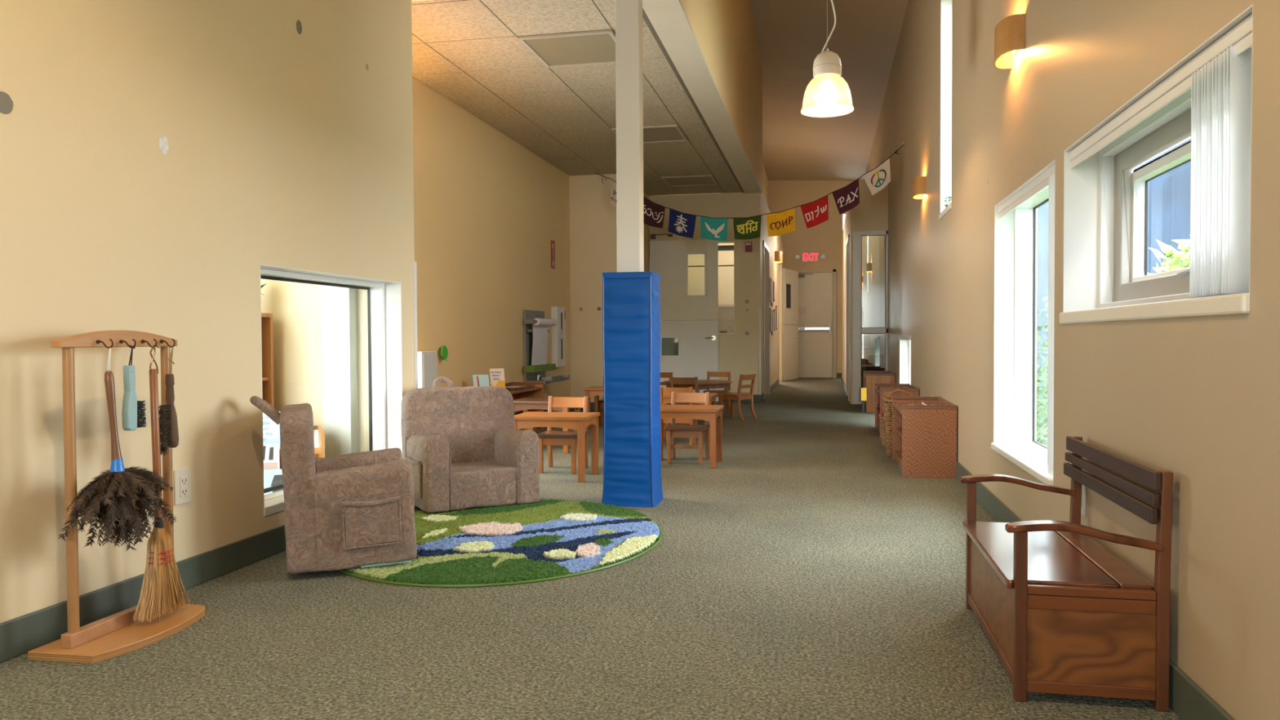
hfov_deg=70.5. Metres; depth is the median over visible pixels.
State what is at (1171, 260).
leafy bush
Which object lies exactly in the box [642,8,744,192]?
trim
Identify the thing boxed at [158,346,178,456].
brush
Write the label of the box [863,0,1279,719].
wall
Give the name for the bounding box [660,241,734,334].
window
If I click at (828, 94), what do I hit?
pendant lamp
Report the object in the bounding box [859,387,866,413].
holder
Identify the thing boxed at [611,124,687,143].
recessed light
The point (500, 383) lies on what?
art
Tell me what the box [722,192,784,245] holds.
trim
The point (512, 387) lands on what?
tray
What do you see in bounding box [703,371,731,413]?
child chair
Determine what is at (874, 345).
rack
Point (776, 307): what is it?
notice sheet
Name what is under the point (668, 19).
ceiling beam
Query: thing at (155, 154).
wall
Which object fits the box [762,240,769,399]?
door
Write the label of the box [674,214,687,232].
print
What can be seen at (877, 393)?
storage bin
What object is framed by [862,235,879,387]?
wall
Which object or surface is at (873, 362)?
office chair
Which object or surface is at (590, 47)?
recessed light
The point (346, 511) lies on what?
armchair
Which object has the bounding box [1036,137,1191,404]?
wall
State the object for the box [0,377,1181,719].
floor
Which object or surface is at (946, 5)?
window
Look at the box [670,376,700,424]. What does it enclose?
child chair
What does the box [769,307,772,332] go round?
notice sheet
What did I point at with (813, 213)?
print
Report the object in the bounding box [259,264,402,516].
window
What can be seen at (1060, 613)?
storage bench
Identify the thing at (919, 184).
wall sconce
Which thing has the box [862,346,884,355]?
desk
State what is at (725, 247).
roller shutter
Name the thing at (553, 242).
sign
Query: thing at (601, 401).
child chair
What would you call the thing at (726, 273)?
wall
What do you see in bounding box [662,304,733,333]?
cabinet
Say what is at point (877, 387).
tray
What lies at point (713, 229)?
print
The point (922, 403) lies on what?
board
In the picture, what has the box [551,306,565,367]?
upper cabinet
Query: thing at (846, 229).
wall
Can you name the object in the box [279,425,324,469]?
rack
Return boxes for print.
[643,204,663,222]
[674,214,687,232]
[705,222,724,237]
[736,220,758,234]
[769,216,792,230]
[804,204,826,222]
[837,187,857,207]
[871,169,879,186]
[871,170,886,184]
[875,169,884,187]
[878,177,884,186]
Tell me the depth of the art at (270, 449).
4.26 m
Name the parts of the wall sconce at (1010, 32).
plate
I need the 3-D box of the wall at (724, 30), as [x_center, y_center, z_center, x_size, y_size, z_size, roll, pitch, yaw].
[1.476,-2.362,11.477,0.147,5.800,14.210,0,1,12]
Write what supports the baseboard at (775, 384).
attached to the wall at (724, 30)
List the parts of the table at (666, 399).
leg, leg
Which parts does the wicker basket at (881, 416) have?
handle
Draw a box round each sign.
[551,240,555,269]
[795,251,825,262]
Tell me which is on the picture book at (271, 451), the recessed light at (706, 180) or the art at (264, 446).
the art at (264, 446)
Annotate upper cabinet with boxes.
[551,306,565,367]
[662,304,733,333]
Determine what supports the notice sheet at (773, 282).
attached to the wall at (724, 30)
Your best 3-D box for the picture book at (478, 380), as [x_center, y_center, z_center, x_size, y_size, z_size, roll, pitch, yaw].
[-1.263,0.194,7.205,0.130,0.152,0.055,-1,2,-28]
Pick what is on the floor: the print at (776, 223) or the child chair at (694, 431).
the child chair at (694, 431)
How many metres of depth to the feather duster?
2.43 m
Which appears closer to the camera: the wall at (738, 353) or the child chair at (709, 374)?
the child chair at (709, 374)
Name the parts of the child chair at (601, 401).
leg, leg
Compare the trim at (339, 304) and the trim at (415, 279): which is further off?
the trim at (415, 279)
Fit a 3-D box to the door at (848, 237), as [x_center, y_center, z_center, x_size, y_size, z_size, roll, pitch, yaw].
[2.839,-0.555,12.168,0.110,2.140,1.100,0,1,12]
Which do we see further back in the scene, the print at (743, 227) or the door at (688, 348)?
the door at (688, 348)
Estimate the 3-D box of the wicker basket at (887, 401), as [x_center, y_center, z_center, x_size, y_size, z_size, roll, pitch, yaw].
[1.857,0.458,6.299,0.333,0.400,0.323,0,1,12]
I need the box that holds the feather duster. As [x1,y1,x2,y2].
[57,347,176,551]
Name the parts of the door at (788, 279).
frame, pane, light frame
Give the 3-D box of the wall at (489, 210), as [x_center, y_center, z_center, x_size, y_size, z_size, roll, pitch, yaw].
[-1.421,-0.805,7.620,0.170,2.900,5.700,0,1,12]
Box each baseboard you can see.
[0,524,285,662]
[543,408,572,412]
[571,402,602,411]
[715,394,760,402]
[760,392,764,402]
[769,378,778,393]
[836,373,841,377]
[955,460,1235,719]
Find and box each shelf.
[489,382,543,431]
[862,370,895,412]
[874,383,919,436]
[892,396,956,478]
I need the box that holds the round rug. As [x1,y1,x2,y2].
[338,498,662,587]
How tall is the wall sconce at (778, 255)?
0.170 m
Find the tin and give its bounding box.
[535,373,541,380]
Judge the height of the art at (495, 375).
0.089 m
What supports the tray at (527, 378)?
on the easel
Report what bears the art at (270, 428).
attached to the picture book at (271, 430)
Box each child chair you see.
[537,395,588,473]
[599,395,604,425]
[660,372,672,385]
[660,386,696,444]
[663,391,710,464]
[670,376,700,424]
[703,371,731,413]
[717,373,756,420]
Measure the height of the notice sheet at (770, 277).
0.360 m
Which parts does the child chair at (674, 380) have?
leg, leg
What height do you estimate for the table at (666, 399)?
0.372 m
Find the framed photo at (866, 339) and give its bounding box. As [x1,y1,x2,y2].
[862,334,871,346]
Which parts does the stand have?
rail, board, foot rail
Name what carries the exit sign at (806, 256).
attached to the wall at (825, 237)
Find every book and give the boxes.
[262,411,280,449]
[262,444,279,470]
[263,469,283,494]
[313,429,318,448]
[471,374,489,386]
[488,368,505,387]
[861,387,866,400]
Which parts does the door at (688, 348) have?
light frame, light frame, handle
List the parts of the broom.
handle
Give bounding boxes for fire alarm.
[745,241,751,252]
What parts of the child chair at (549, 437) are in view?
leg, leg, seat, leg, leg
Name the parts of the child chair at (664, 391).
leg, leg, leg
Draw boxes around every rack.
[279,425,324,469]
[873,337,881,346]
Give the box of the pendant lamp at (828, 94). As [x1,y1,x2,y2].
[800,0,853,117]
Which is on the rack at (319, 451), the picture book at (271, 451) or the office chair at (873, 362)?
the picture book at (271, 451)
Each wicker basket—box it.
[878,388,911,447]
[882,395,925,456]
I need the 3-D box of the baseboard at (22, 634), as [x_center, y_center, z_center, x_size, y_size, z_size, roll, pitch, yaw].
[-1.844,0.749,1.288,0.012,0.100,6.950,0,1,12]
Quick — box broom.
[133,344,191,622]
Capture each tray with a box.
[505,384,534,390]
[524,375,564,383]
[876,384,909,390]
[880,385,911,388]
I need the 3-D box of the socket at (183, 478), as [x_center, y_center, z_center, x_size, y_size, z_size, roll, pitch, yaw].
[-1.497,0.414,2.975,0.003,0.068,0.034,0,1,12]
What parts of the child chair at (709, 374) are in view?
leg, seat, leg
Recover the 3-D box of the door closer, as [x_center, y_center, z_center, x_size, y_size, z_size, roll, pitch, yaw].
[0.281,-1.590,11.661,0.290,0.060,0.064,0,1,12]
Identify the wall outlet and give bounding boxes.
[173,466,191,505]
[1080,484,1086,515]
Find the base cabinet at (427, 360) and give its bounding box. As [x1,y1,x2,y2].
[417,351,436,388]
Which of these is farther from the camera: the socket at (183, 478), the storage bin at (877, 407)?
the storage bin at (877, 407)
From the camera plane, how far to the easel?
8.81 m
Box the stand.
[26,330,205,663]
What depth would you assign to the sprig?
5.93 m
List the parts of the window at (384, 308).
sill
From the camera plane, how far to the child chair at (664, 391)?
6.83 m
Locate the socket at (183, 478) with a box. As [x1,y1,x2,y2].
[179,475,187,497]
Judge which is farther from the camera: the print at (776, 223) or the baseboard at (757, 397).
the baseboard at (757, 397)
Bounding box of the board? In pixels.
[908,402,934,404]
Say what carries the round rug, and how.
on the floor
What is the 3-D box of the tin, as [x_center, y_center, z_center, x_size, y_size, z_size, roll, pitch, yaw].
[-0.985,0.167,8.781,0.060,0.055,0.060,0,1,12]
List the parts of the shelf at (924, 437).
shelf, shelf, panel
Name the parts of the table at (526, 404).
leg, leg, leg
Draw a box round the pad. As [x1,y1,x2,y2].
[601,271,663,507]
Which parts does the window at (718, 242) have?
sill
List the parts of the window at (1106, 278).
sash, sill, sash, frame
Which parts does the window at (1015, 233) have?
sill, frame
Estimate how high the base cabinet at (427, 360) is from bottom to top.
0.735 m
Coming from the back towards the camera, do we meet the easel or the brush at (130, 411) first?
the easel
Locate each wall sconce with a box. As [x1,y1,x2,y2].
[774,250,782,262]
[912,176,926,199]
[994,13,1025,69]
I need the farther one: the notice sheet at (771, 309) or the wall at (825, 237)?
the wall at (825, 237)
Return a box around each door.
[648,239,718,401]
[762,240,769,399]
[777,262,799,384]
[791,268,836,377]
[846,234,849,400]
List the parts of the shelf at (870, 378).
panel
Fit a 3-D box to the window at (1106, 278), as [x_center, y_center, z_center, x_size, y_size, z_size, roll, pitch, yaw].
[1.335,-0.380,2.262,0.227,0.561,1.317,0,1,12]
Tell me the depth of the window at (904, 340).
9.33 m
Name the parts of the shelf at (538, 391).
panel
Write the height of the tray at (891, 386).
0.042 m
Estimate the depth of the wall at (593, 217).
10.23 m
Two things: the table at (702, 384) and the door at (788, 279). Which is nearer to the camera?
the table at (702, 384)
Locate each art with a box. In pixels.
[262,413,279,439]
[262,445,266,460]
[263,462,277,470]
[268,447,273,460]
[271,474,283,492]
[490,369,502,381]
[490,379,505,387]
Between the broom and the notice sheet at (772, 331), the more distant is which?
the notice sheet at (772, 331)
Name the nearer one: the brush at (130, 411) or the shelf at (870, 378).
the brush at (130, 411)
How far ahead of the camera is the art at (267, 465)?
4.24 m
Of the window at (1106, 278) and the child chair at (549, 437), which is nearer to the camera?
the window at (1106, 278)
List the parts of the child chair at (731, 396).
leg, rail, leg, seat, leg, leg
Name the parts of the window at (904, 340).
head rail, frame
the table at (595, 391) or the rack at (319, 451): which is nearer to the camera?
the rack at (319, 451)
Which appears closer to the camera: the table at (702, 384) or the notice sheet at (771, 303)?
the table at (702, 384)
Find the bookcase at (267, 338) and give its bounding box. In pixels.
[261,312,274,407]
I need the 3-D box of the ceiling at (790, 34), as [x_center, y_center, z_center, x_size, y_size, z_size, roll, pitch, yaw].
[0.958,-4.145,8.205,3.400,1.952,22.260,0,1,12]
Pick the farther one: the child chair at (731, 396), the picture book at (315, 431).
the child chair at (731, 396)
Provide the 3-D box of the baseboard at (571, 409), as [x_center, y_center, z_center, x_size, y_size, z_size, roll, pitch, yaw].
[-1.336,0.596,7.582,0.012,0.100,5.570,0,1,12]
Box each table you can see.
[513,397,580,453]
[513,411,599,482]
[584,386,604,429]
[660,404,724,468]
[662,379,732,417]
[662,392,717,443]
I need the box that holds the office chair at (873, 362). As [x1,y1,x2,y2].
[865,355,883,370]
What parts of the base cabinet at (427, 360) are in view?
door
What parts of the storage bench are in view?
post, rail, panel, armrest, post, lid, post, armrest, panel, rail, rail, rail, hinge rail, panel, post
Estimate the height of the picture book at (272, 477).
0.129 m
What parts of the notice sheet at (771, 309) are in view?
frame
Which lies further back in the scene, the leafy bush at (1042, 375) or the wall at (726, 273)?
the wall at (726, 273)
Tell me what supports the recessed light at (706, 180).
in the ceiling at (471, 53)
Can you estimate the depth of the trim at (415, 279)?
4.66 m
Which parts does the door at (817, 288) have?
notice frame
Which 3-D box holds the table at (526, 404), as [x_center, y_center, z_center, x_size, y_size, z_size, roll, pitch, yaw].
[-0.697,0.478,6.688,0.460,0.372,0.365,0,1,12]
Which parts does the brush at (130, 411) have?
handle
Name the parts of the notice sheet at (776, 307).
frame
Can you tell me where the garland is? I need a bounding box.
[595,143,904,240]
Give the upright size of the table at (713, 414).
0.372 m
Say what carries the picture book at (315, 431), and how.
on the rack at (319, 451)
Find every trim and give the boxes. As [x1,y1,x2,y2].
[321,284,359,457]
[413,261,760,394]
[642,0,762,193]
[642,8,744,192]
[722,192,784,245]
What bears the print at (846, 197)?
attached to the garland
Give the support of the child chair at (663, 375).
on the floor
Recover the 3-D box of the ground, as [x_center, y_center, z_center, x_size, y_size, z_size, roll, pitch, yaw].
[8.168,0.898,7.545,11.010,0.100,30.000,0,1,12]
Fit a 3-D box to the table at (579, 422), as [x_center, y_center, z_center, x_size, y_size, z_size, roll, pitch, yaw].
[-0.501,0.508,5.375,0.458,0.372,0.365,0,1,12]
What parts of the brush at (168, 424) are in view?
handle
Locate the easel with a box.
[522,309,569,383]
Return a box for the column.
[615,0,644,272]
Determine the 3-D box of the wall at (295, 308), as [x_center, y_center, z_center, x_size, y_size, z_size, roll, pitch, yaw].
[-1.746,-0.734,4.703,0.699,2.900,0.151,0,1,12]
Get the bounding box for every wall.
[0,0,414,622]
[260,279,360,452]
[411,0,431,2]
[412,76,570,398]
[569,173,617,402]
[643,191,649,271]
[649,192,761,395]
[657,193,733,304]
[680,0,784,393]
[761,162,768,206]
[768,180,863,377]
[841,209,850,403]
[842,184,887,232]
[850,186,888,404]
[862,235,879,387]
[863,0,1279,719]
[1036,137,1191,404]
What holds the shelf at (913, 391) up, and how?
on the floor
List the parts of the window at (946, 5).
sill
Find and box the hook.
[440,345,448,361]
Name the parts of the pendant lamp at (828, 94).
lamp shade, power cord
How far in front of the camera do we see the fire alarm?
11.43 m
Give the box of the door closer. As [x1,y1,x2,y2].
[650,234,672,239]
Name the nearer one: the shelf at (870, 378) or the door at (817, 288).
the shelf at (870, 378)
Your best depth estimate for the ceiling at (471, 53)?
6.66 m
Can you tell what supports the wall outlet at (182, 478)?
attached to the wall at (155, 154)
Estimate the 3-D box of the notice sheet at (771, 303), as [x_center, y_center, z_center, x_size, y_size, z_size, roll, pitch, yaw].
[2.011,-1.020,13.806,0.021,0.400,0.300,0,1,12]
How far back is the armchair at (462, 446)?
4.41 m
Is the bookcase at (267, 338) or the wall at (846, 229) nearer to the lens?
the bookcase at (267, 338)
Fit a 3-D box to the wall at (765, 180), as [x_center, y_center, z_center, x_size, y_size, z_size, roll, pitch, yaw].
[1.845,-3.799,15.006,0.120,3.100,7.080,0,1,12]
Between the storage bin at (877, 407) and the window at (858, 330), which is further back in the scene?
the window at (858, 330)
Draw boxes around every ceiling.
[411,0,742,195]
[748,0,908,181]
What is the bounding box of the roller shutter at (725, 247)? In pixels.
[688,244,733,266]
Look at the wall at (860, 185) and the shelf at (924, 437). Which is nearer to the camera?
the shelf at (924, 437)
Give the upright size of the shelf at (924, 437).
0.422 m
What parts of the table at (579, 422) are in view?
leg, leg, leg, leg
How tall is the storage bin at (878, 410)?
0.127 m
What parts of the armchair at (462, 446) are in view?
arm, backrest, seat, arm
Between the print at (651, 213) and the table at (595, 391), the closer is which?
the table at (595, 391)
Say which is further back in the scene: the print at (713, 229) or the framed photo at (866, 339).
the framed photo at (866, 339)
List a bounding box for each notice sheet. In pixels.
[769,277,771,302]
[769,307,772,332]
[770,279,773,306]
[771,310,773,335]
[773,281,774,301]
[773,309,775,330]
[775,305,777,329]
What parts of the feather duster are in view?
handle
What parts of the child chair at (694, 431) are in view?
leg, leg, seat, leg, leg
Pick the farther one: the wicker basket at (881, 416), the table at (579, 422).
the wicker basket at (881, 416)
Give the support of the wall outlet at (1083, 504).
attached to the wall at (1197, 399)
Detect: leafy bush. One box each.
[1036,296,1048,445]
[1146,238,1190,275]
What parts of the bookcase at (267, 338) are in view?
shelf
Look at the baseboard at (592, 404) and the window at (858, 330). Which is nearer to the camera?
the baseboard at (592, 404)
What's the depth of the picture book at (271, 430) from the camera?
4.33 m
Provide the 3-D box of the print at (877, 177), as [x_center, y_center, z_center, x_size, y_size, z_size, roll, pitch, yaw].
[2.342,-1.792,8.897,0.149,0.129,0.007,0,1,22]
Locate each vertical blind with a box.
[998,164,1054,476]
[1070,13,1252,297]
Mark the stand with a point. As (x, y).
(116, 634)
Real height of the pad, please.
1.143 m
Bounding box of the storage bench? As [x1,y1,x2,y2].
[960,435,1173,711]
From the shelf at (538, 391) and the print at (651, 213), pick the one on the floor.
the shelf at (538, 391)
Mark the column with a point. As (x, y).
(628, 13)
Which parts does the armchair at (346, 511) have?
backrest, arm, arm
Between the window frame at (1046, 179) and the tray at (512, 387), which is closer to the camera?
the window frame at (1046, 179)
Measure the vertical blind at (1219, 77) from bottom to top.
0.508 m
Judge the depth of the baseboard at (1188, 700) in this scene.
1.94 m
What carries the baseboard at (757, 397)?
attached to the wall at (738, 353)
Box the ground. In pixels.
[1036,403,1047,446]
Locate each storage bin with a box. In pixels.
[876,407,879,422]
[877,393,879,407]
[877,408,879,425]
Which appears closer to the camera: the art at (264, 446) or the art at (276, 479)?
the art at (276, 479)
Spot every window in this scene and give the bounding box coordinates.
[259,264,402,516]
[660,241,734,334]
[853,230,888,404]
[897,334,911,384]
[938,0,951,219]
[991,159,1055,485]
[1059,4,1253,324]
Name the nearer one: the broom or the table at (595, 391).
the broom
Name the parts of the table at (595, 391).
leg, leg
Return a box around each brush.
[121,345,146,431]
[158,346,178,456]
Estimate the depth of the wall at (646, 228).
11.54 m
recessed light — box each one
[518,29,615,67]
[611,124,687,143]
[661,174,718,186]
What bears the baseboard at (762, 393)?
attached to the wall at (724, 30)
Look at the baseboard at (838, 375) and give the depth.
18.27 m
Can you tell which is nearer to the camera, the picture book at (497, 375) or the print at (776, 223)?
the picture book at (497, 375)
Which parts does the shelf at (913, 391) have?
panel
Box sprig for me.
[943,195,951,206]
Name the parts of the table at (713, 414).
leg, leg, leg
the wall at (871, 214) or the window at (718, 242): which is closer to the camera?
the wall at (871, 214)
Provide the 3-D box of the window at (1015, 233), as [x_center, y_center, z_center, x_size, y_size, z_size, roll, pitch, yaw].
[1.584,-0.133,3.569,0.191,1.104,1.110,0,1,12]
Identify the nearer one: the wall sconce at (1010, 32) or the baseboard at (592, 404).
the wall sconce at (1010, 32)
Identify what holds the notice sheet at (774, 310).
attached to the wall at (724, 30)
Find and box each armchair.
[249,395,417,573]
[400,376,540,512]
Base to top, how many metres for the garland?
0.871 m
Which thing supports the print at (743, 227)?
attached to the garland

